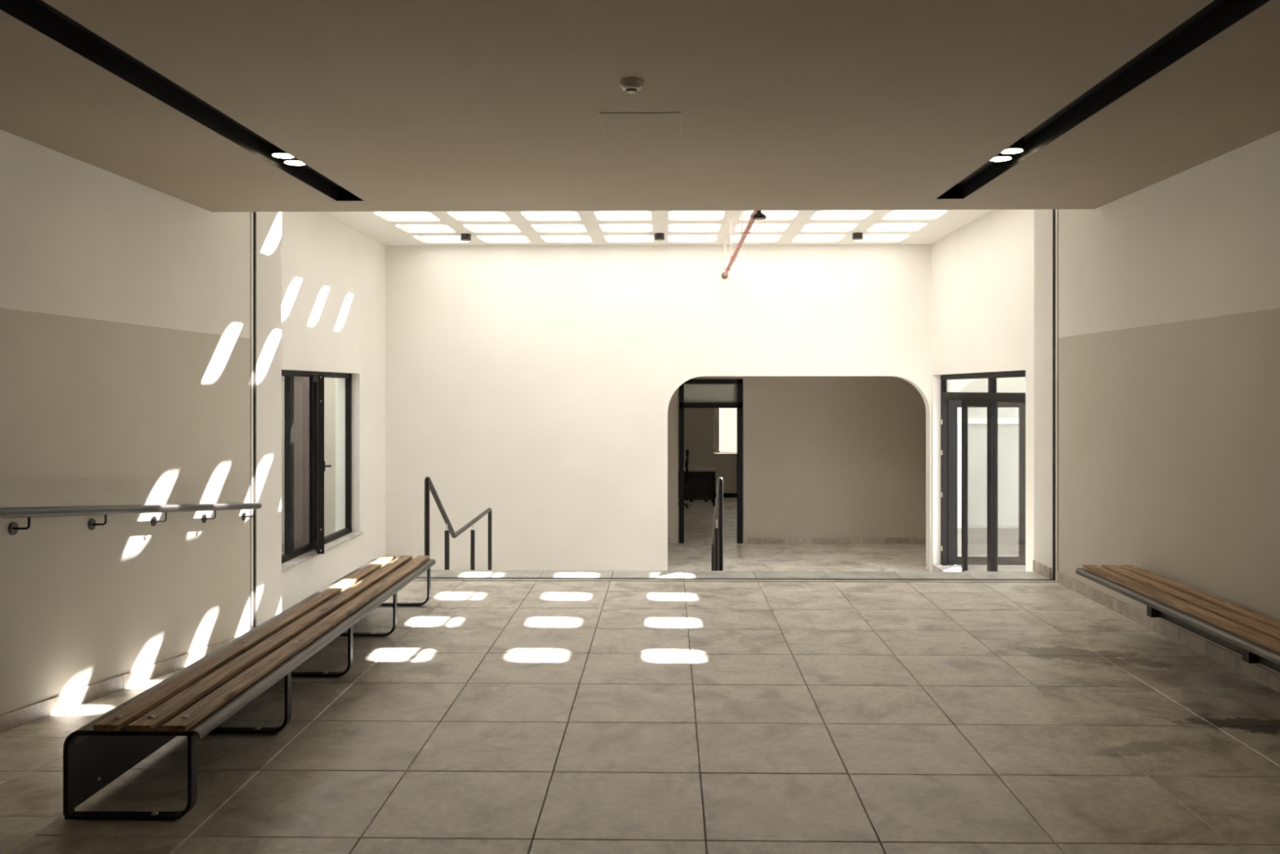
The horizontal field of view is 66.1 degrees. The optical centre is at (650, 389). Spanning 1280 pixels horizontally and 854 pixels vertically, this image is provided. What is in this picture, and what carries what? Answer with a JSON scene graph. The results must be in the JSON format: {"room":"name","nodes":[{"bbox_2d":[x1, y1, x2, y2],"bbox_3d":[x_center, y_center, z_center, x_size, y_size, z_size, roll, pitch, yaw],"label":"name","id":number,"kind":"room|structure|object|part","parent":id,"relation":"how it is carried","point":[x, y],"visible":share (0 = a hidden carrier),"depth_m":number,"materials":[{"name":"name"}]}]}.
{"room":"lobby","nodes":[
{"label":"lobby","id":0,"kind":"room"},
{"bbox_2d":[0,129,250,715],"bbox_3d":[-3.551,0.238,2.562,0.350,4.924,11.000,0,0,1],"label":"wall","id":1,"kind":"structure","parent":0,"point":[125,304],"depth_m":6.08,"materials":[{"name":"grey paint"}]},
{"bbox_2d":[0,635,240,733],"bbox_3d":[-3.327,1.771,5.009,0.012,0.609,6.096,0,0,1],"label":"baseboard","id":2,"kind":"structure","parent":1,"relation":"attached to","point":[27,714],"depth_m":5.87,"materials":[{"name":"tile"}]},
{"bbox_2d":[0,502,262,534],"bbox_3d":[-3.287,0.729,4.454,0.112,0.651,7.192,0,0,1],"label":"handrail","id":3,"kind":"object","parent":1,"relation":"attached to","point":[21,512],"visible":1,"depth_m":5.86,"materials":[{"name":"metal"}]},
{"bbox_3d":[-3.258,0.686,4.454,0.053,0.566,7.192,0,0,1],"label":"rail","id":4,"kind":"part","parent":3,"relation":"part of","materials":[{"name":"metal"}]},
{"bbox_2d":[256,212,281,626],"bbox_3d":[-3.598,0.188,8.444,0.650,4.824,0.540,0,0,1],"label":"wall","id":5,"kind":"structure","parent":0,"point":[268,224],"depth_m":8.42,"materials":[{"name":"white paint"}]},
{"bbox_2d":[250,212,256,629],"bbox_3d":[-3.427,0.238,8.116,0.304,4.324,0.110,0,0,1],"label":"trim","id":6,"kind":"structure","parent":5,"relation":"attached to","point":[253,215],"depth_m":8.16,"materials":[{"name":"metal"}]},
{"bbox_2d":[281,211,385,611],"bbox_3d":[-3.730,0.188,10.927,0.300,4.824,4.420,0,0,1],"label":"wall","id":7,"kind":"structure","parent":0,"point":[333,273],"depth_m":11.57,"materials":[{"name":"white paint"}]},
{"bbox_2d":[281,369,363,572],"bbox_3d":[-3.547,0.785,10.551,0.398,1.971,3.055,0,0,1],"label":"window","id":8,"kind":"structure","parent":7,"relation":"in","point":[319,544],"depth_m":10.26,"materials":[{"name":"black metal"}]},
{"bbox_3d":[-3.663,0.778,10.764,0.060,1.866,0.070,0,0,-24],"label":"sash","id":9,"kind":"part","parent":8,"relation":"part of","materials":[{"name":"black metal"}]},
{"bbox_3d":[-3.557,-0.120,10.524,0.060,0.070,0.455,0,0,-24],"label":"rail","id":10,"kind":"part","parent":8,"relation":"part of","materials":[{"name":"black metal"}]},
{"bbox_3d":[-3.557,1.676,10.524,0.060,0.070,0.455,0,0,-24],"label":"rail","id":11,"kind":"part","parent":8,"relation":"part of","materials":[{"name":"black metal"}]},
{"bbox_3d":[-3.557,0.778,10.524,0.010,1.726,0.455,0,0,-24],"label":"pane","id":12,"kind":"part","parent":8,"relation":"part of","materials":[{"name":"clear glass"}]},
{"bbox_3d":[-3.716,1.711,10.554,0.060,0.060,2.975,0,0,1],"label":"frame","id":13,"kind":"part","parent":8,"relation":"part of","materials":[{"name":"black metal"}]},
{"bbox_3d":[-3.651,1.756,10.553,0.190,0.030,3.055,0,0,1],"label":"sill","id":14,"kind":"part","parent":8,"relation":"part of","materials":[{"name":"white paint"}]},
{"bbox_3d":[-3.691,0.770,12.011,0.060,1.941,0.060,0,0,1],"label":"frame","id":15,"kind":"part","parent":8,"relation":"part of","materials":[{"name":"black metal"}]},
{"bbox_2d":[0,569,1279,853],"bbox_3d":[0.100,2.128,4.030,7.500,1.145,14.062,0,0,1],"label":"floor","id":16,"kind":"structure","parent":0,"point":[494,717],"depth_m":4.43,"materials":[{"name":"tile"}]},
{"bbox_2d":[62,555,435,820],"bbox_3d":[-1.841,1.374,5.343,0.496,0.354,3.620,0,0,1],"label":"slatted bench","id":17,"kind":"object","parent":16,"relation":"on","point":[197,699],"visible":1,"depth_m":4.13,"materials":[{"name":"brown wood"}]},
{"bbox_3d":[-1.885,1.391,3.568,0.464,0.319,0.044,0,0,1],"label":"leg","id":18,"kind":"part","parent":17,"relation":"part of","materials":[{"name":"metal"}]},
{"bbox_3d":[-1.869,1.391,4.463,0.464,0.319,0.044,0,0,1],"label":"leg","id":19,"kind":"part","parent":17,"relation":"part of","materials":[{"name":"metal"}]},
{"bbox_3d":[-1.854,1.391,5.343,0.464,0.319,0.044,0,0,1],"label":"leg","id":20,"kind":"part","parent":17,"relation":"part of","materials":[{"name":"metal"}]},
{"bbox_3d":[-1.839,1.391,6.213,0.464,0.319,0.044,0,0,1],"label":"leg","id":21,"kind":"part","parent":17,"relation":"part of","materials":[{"name":"metal"}]},
{"bbox_3d":[-1.823,1.391,7.093,0.464,0.319,0.044,0,0,1],"label":"leg","id":22,"kind":"part","parent":17,"relation":"part of","materials":[{"name":"metal"}]},
{"bbox_2d":[0,0,1279,212],"bbox_3d":[-0.100,-1.804,2.017,7.270,0.940,10.630,0,0,1],"label":"ceiling","id":23,"kind":"structure","parent":0,"point":[403,105],"depth_m":4.50,"materials":[{"name":"paint"}]},
{"bbox_2d":[0,0,363,200],"bbox_3d":[-2.211,-1.392,1.999,0.200,0.114,9.920,0,0,1],"label":"track","id":24,"kind":"object","parent":23,"relation":"attached to","point":[41,16],"depth_m":4.42,"materials":[{"name":"black metal"}]},
{"bbox_2d":[271,143,293,158],"bbox_3d":[-2.143,-1.397,5.738,0.136,0.070,0.136,0,0,1],"label":"recessed light","id":25,"kind":"object","parent":24,"relation":"attached to","point":[276,152],"visible":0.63,"depth_m":5.69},
{"bbox_2d":[283,157,305,165],"bbox_3d":[-2.140,-1.397,5.918,0.136,0.070,0.136,0,0,1],"label":"recessed light","id":26,"kind":"object","parent":24,"relation":"attached to","point":[295,162],"visible":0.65,"depth_m":5.89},
{"bbox_2d":[619,78,643,93],"bbox_3d":[-0.084,-1.310,4.262,0.100,0.047,0.100,0,0,1],"label":"smoke detector","id":27,"kind":"object","parent":23,"relation":"attached to","point":[628,85],"visible":1,"depth_m":4.23,"materials":[{"name":"white plastic"}]},
{"bbox_2d":[598,111,682,135],"bbox_3d":[-0.047,-1.332,4.937,0.402,0.004,0.410,0,0,1],"label":"access hatch","id":28,"kind":"object","parent":23,"relation":"attached to","point":[656,122],"visible":1,"depth_m":4.92,"materials":[{"name":"paint"}]},
{"bbox_2d":[936,0,1270,199],"bbox_3d":[2.003,-1.392,1.925,0.194,0.114,9.920,0,0,1],"label":"track","id":29,"kind":"object","parent":23,"relation":"attached to","point":[1217,16],"depth_m":4.41,"materials":[{"name":"black metal"}]},
{"bbox_2d":[990,153,1013,161],"bbox_3d":[2.067,-1.397,5.815,0.136,0.070,0.136,0,0,1],"label":"recessed light","id":30,"kind":"object","parent":29,"relation":"attached to","point":[1001,157],"visible":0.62,"depth_m":5.78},
{"bbox_2d":[1000,137,1024,154],"bbox_3d":[2.063,-1.397,5.625,0.136,0.070,0.136,0,0,1],"label":"recessed light","id":31,"kind":"object","parent":29,"relation":"attached to","point":[1019,146],"visible":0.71,"depth_m":5.58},
{"bbox_2d":[319,209,992,245],"bbox_3d":[0.035,-2.126,10.301,7.850,0.404,5.940,0,0,1],"label":"ceiling","id":32,"kind":"structure","parent":0,"point":[804,227],"depth_m":11.98,"materials":[{"name":"white paint"}]},
{"bbox_2d":[461,233,471,240],"bbox_3d":[-2.288,-1.887,12.177,0.124,0.075,0.124,0,0,1],"label":"recessed light","id":33,"kind":"object","parent":32,"relation":"in","point":[464,237],"visible":1,"depth_m":12.13,"materials":[{"name":"paint"}]},
{"bbox_2d":[654,232,664,240],"bbox_3d":[0.107,-1.887,12.135,0.124,0.075,0.124,0,0,1],"label":"recessed light","id":34,"kind":"object","parent":32,"relation":"in","point":[659,236],"visible":1,"depth_m":12.08,"materials":[{"name":"paint"}]},
{"bbox_2d":[721,210,766,279],"bbox_3d":[0.944,-1.677,10.520,0.128,0.494,5.070,0,0,1],"label":"pipe","id":35,"kind":"object","parent":32,"relation":"hanging from","point":[756,215],"visible":0.9,"depth_m":9.77,"materials":[{"name":"metal"}]},
{"bbox_3d":[0.915,-1.710,12.186,0.011,0.429,0.011,0,0,-21],"label":"hanger rod","id":36,"kind":"part","parent":35,"relation":"part of","materials":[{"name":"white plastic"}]},
{"bbox_3d":[0.894,-1.710,10.986,0.011,0.429,0.011,0,0,-21],"label":"hanger rod","id":37,"kind":"part","parent":35,"relation":"part of","materials":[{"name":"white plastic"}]},
{"bbox_3d":[0.865,-1.710,9.336,0.011,0.429,0.011,0,0,-21],"label":"hanger rod","id":38,"kind":"part","parent":35,"relation":"part of","materials":[{"name":"white plastic"}]},
{"bbox_2d":[852,232,862,239],"bbox_3d":[2.541,-1.887,12.092,0.124,0.075,0.124,0,0,1],"label":"recessed light","id":39,"kind":"object","parent":32,"relation":"in","point":[855,236],"visible":1,"depth_m":12.05,"materials":[{"name":"paint"}]},
{"bbox_2d":[385,244,931,571],"bbox_3d":[0.085,0.138,13.171,7.850,4.724,0.200,0,0,1],"label":"wall","id":40,"kind":"structure","parent":0,"point":[534,385],"depth_m":13.09,"materials":[{"name":"white paint"}]},
{"bbox_2d":[678,386,737,493],"bbox_3d":[0.785,0.878,22.065,5.600,3.244,0.250,0,0,1],"label":"wall","id":41,"kind":"structure","parent":0,"point":[699,423],"depth_m":21.93,"materials":[{"name":"paint"}]},
{"bbox_2d":[714,408,719,453],"bbox_3d":[2.051,0.761,22.103,1.270,1.310,0.050,0,0,1],"label":"window","id":42,"kind":"structure","parent":41,"relation":"in","point":[714,408],"depth_m":22.09,"materials":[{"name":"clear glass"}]},
{"bbox_3d":[1.441,0.761,22.113,0.050,1.310,0.050,0,0,1],"label":"frame","id":43,"kind":"part","parent":42,"relation":"part of","materials":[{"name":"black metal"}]},
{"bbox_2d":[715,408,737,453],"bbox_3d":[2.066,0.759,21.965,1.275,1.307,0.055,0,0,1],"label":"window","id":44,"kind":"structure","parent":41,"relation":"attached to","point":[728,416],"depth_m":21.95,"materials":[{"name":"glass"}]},
{"bbox_2d":[715,408,719,453],"bbox_3d":[1.482,0.759,21.995,0.105,1.307,0.015,0,0,1],"label":"curtain","id":45,"kind":"object","parent":44,"relation":"hanging from","point":[717,410],"depth_m":21.99,"materials":[{"name":"fabric"}]},
{"bbox_2d":[715,493,737,497],"bbox_3d":[0.883,2.350,21.930,5.400,0.100,0.015,0,0,1],"label":"baseboard","id":46,"kind":"structure","parent":41,"relation":"attached to","point":[725,495],"depth_m":21.91,"materials":[{"name":"metal"}]},
{"bbox_2d":[543,497,929,571],"bbox_3d":[0.433,2.475,15.920,8.450,0.150,12.650,0,0,1],"label":"floor","id":47,"kind":"structure","parent":0,"point":[695,553],"depth_m":14.46,"materials":[{"name":"tile"}]},
{"bbox_2d":[424,476,492,570],"bbox_3d":[-2.016,1.597,10.572,0.049,1.606,3.219,0,0,1],"label":"stair railing","id":48,"kind":"object","parent":47,"relation":"on","point":[428,485],"visible":0.8,"depth_m":9.78,"materials":[{"name":"metal"}]},
{"bbox_3d":[-2.029,1.900,9.797,0.049,1.000,0.049,0,0,1],"label":"post","id":49,"kind":"part","parent":48,"relation":"part of","materials":[{"name":"metal"}]},
{"bbox_3d":[-2.007,1.989,11.087,0.049,0.822,0.049,0,0,1],"label":"post","id":50,"kind":"part","parent":48,"relation":"part of","materials":[{"name":"metal"}]},
{"bbox_2d":[678,448,688,507],"bbox_3d":[0.480,1.805,19.903,0.585,1.190,0.584,0,0,1],"label":"office chair","id":51,"kind":"object","parent":47,"relation":"on","point":[686,477],"visible":0.36,"depth_m":19.67,"materials":[{"name":"black fabric"}]},
{"bbox_3d":[0.718,1.643,19.881,0.108,0.492,0.420,0,0,1],"label":"backrest","id":52,"kind":"part","parent":51,"relation":"part of","materials":[{"name":"black fabric"}]},
{"bbox_2d":[678,467,715,506],"bbox_3d":[0.628,2.030,20.642,1.435,0.740,0.700,0,0,1],"label":"office desk","id":53,"kind":"object","parent":47,"relation":"on","point":[700,484],"visible":0.44,"depth_m":20.41,"materials":[{"name":"laminate"}]},
{"bbox_3d":[0.646,1.985,20.422,1.280,0.590,0.020,0,0,1],"label":"panel","id":54,"kind":"part","parent":53,"relation":"part of","materials":[{"name":"paint"}]},
{"bbox_3d":[1.308,2.045,20.333,0.045,0.710,0.045,0,0,1],"label":"leg","id":55,"kind":"part","parent":53,"relation":"part of","materials":[{"name":"black metal"}]},
{"bbox_2d":[711,476,723,570],"bbox_3d":[0.646,1.597,9.605,0.049,1.607,1.379,0,0,1],"label":"stair railing","id":56,"kind":"object","parent":47,"relation":"on","point":[717,528],"visible":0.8,"depth_m":8.93,"materials":[{"name":"metal"}]},
{"bbox_3d":[0.647,1.880,9.690,0.045,1.040,0.045,0,0,1],"label":"post","id":57,"kind":"part","parent":56,"relation":"part of","materials":[{"name":"metal"}]},
{"bbox_2d":[667,376,925,543],"bbox_3d":[1.360,0.878,15.474,6.580,3.244,0.150,0,0,1],"label":"wall","id":58,"kind":"structure","parent":0,"point":[824,457],"depth_m":15.37,"materials":[{"name":"paint"}]},
{"bbox_2d":[667,537,674,542],"bbox_3d":[-0.731,2.355,15.429,2.196,0.090,0.012,0,0,1],"label":"baseboard","id":59,"kind":"structure","parent":58,"relation":"attached to","point":[670,540],"depth_m":15.40,"materials":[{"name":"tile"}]},
{"bbox_2d":[679,378,742,543],"bbox_3d":[0.940,1.117,15.466,0.989,2.565,0.180,0,0,1],"label":"door","id":60,"kind":"structure","parent":58,"relation":"in","point":[693,393],"depth_m":15.38,"materials":[{"name":"black metal"}]},
{"bbox_3d":[0.483,1.117,15.474,0.075,2.565,0.180,0,0,1],"label":"frame","id":61,"kind":"part","parent":60,"relation":"part of","materials":[{"name":"black metal"}]},
{"bbox_3d":[0.940,0.055,15.460,0.839,0.290,0.008,0,0,1],"label":"pane","id":62,"kind":"part","parent":60,"relation":"part of","materials":[{"name":"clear glass"}]},
{"bbox_3d":[1.397,1.117,15.458,0.075,2.565,0.180,0,0,1],"label":"frame","id":63,"kind":"part","parent":60,"relation":"part of","materials":[{"name":"black metal"}]},
{"bbox_2d":[747,537,925,543],"bbox_3d":[3.019,2.355,15.364,2.996,0.090,0.012,0,0,1],"label":"baseboard","id":64,"kind":"structure","parent":58,"relation":"attached to","point":[750,540],"depth_m":15.36,"materials":[{"name":"tile"}]},
{"bbox_2d":[931,209,1034,571],"bbox_3d":[3.818,0.188,10.732,0.300,4.824,4.545,0,0,1],"label":"wall","id":65,"kind":"structure","parent":0,"point":[983,271],"depth_m":10.86,"materials":[{"name":"white paint"}]},
{"bbox_2d":[933,369,1025,571],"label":"door","id":66,"kind":"structure","parent":65,"relation":"in","point":[992,400],"depth_m":12.66,"materials":[{"name":"black metal"}]},
{"bbox_3d":[3.841,1.047,12.895,0.070,2.486,0.050,0,0,1],"label":"frame","id":67,"kind":"part","parent":66,"relation":"part of","materials":[{"name":"black metal"}]},
{"bbox_3d":[3.835,1.210,12.845,0.060,2.160,0.050,0,0,1],"label":"frame","id":68,"kind":"part","parent":66,"relation":"part of","materials":[{"name":"black metal"}]},
{"bbox_3d":[3.816,0.160,11.500,0.050,0.060,0.890,0,0,1],"label":"rail","id":69,"kind":"part","parent":66,"relation":"part of","materials":[{"name":"black metal"}]},
{"bbox_3d":[4.400,0.180,12.835,0.810,0.100,0.050,0,0,1],"label":"rail","id":70,"kind":"part","parent":66,"relation":"part of","materials":[{"name":"black metal"}]},
{"bbox_3d":[4.400,2.225,12.835,0.810,0.110,0.050,0,0,1],"label":"rail","id":71,"kind":"part","parent":66,"relation":"part of","materials":[{"name":"black metal"}]},
{"bbox_2d":[1034,209,1052,578],"bbox_3d":[3.620,0.188,8.256,0.650,4.824,0.415,0,0,1],"label":"wall","id":72,"kind":"structure","parent":0,"point":[1042,218],"depth_m":8.27,"materials":[{"name":"white paint"}]},
{"bbox_2d":[413,577,1057,582],"bbox_3d":[0.606,1.703,8.046,5.370,0.306,0.110,0,0,1],"label":"trim","id":73,"kind":"structure","parent":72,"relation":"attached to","point":[524,579],"depth_m":8.04,"materials":[{"name":"metal"}]},
{"bbox_2d":[1032,560,1051,578],"bbox_3d":[3.289,1.511,8.276,0.012,0.090,0.381,0,0,1],"label":"baseboard","id":74,"kind":"object","parent":72,"relation":"attached to","point":[1045,571],"visible":1,"depth_m":8.26,"materials":[{"name":"tile"}]},
{"bbox_2d":[1052,209,1057,581],"bbox_3d":[3.438,-0.184,7.996,0.304,3.480,0.110,0,0,1],"label":"trim","id":75,"kind":"structure","parent":72,"relation":"attached to","point":[1055,212],"depth_m":8.04,"materials":[{"name":"metal"}]},
{"bbox_2d":[1057,130,1279,674],"bbox_3d":[3.368,-0.184,2.442,0.350,4.080,11.000,0,0,1],"label":"wall","id":76,"kind":"structure","parent":0,"point":[1169,288],"depth_m":6.04,"materials":[{"name":"grey paint"}]},
{"bbox_2d":[1057,571,1279,693],"bbox_3d":[3.225,1.511,4.594,0.012,0.090,6.696,0,0,1],"label":"baseboard","id":77,"kind":"structure","parent":76,"relation":"attached to","point":[1269,678],"depth_m":6.03,"materials":[{"name":"tile"}]},
{"bbox_2d":[1075,564,1279,672],"bbox_3d":[3.014,1.284,4.558,0.429,0.245,4.020,0,0,1],"label":"bench","id":78,"kind":"object","parent":76,"relation":"attached to","point":[1251,634],"visible":1,"depth_m":5.35,"materials":[{"name":"brown wood"}]},
{"bbox_3d":[3.109,1.300,4.311,0.006,0.203,3.530,0,0,1],"label":"wall plate","id":79,"kind":"part","parent":78,"relation":"part of","materials":[{"name":"metal"}]},
{"label":"outside","id":80,"kind":"structure","parent":0,"visible":0},
{"bbox_2d":[957,528,1025,571],"bbox_3d":[1.412,2.730,23.579,30.000,0.340,32.800,0,0,1],"label":"ground","id":81,"kind":"structure","parent":80,"point":[1007,538],"depth_m":16.15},
{"bbox_2d":[281,376,335,555],"bbox_3d":[-4.497,0.628,13.706,1.330,4.144,0.250,0,0,1],"label":"wall","id":82,"kind":"structure","parent":81,"relation":"on","point":[301,384],"depth_m":13.59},
{"bbox_2d":[955,377,1025,528],"bbox_3d":[8.020,0.128,18.288,7.600,5.144,0.250,0,0,1],"label":"wall","id":83,"kind":"structure","parent":81,"relation":"on","point":[1007,433],"depth_m":18.19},
{"bbox_2d":[957,417,1018,423],"bbox_3d":[8.018,0.576,18.123,7.600,0.100,0.080,0,0,1],"label":"trim","id":84,"kind":"structure","parent":83,"relation":"attached to","point":[971,420],"depth_m":18.11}
]}

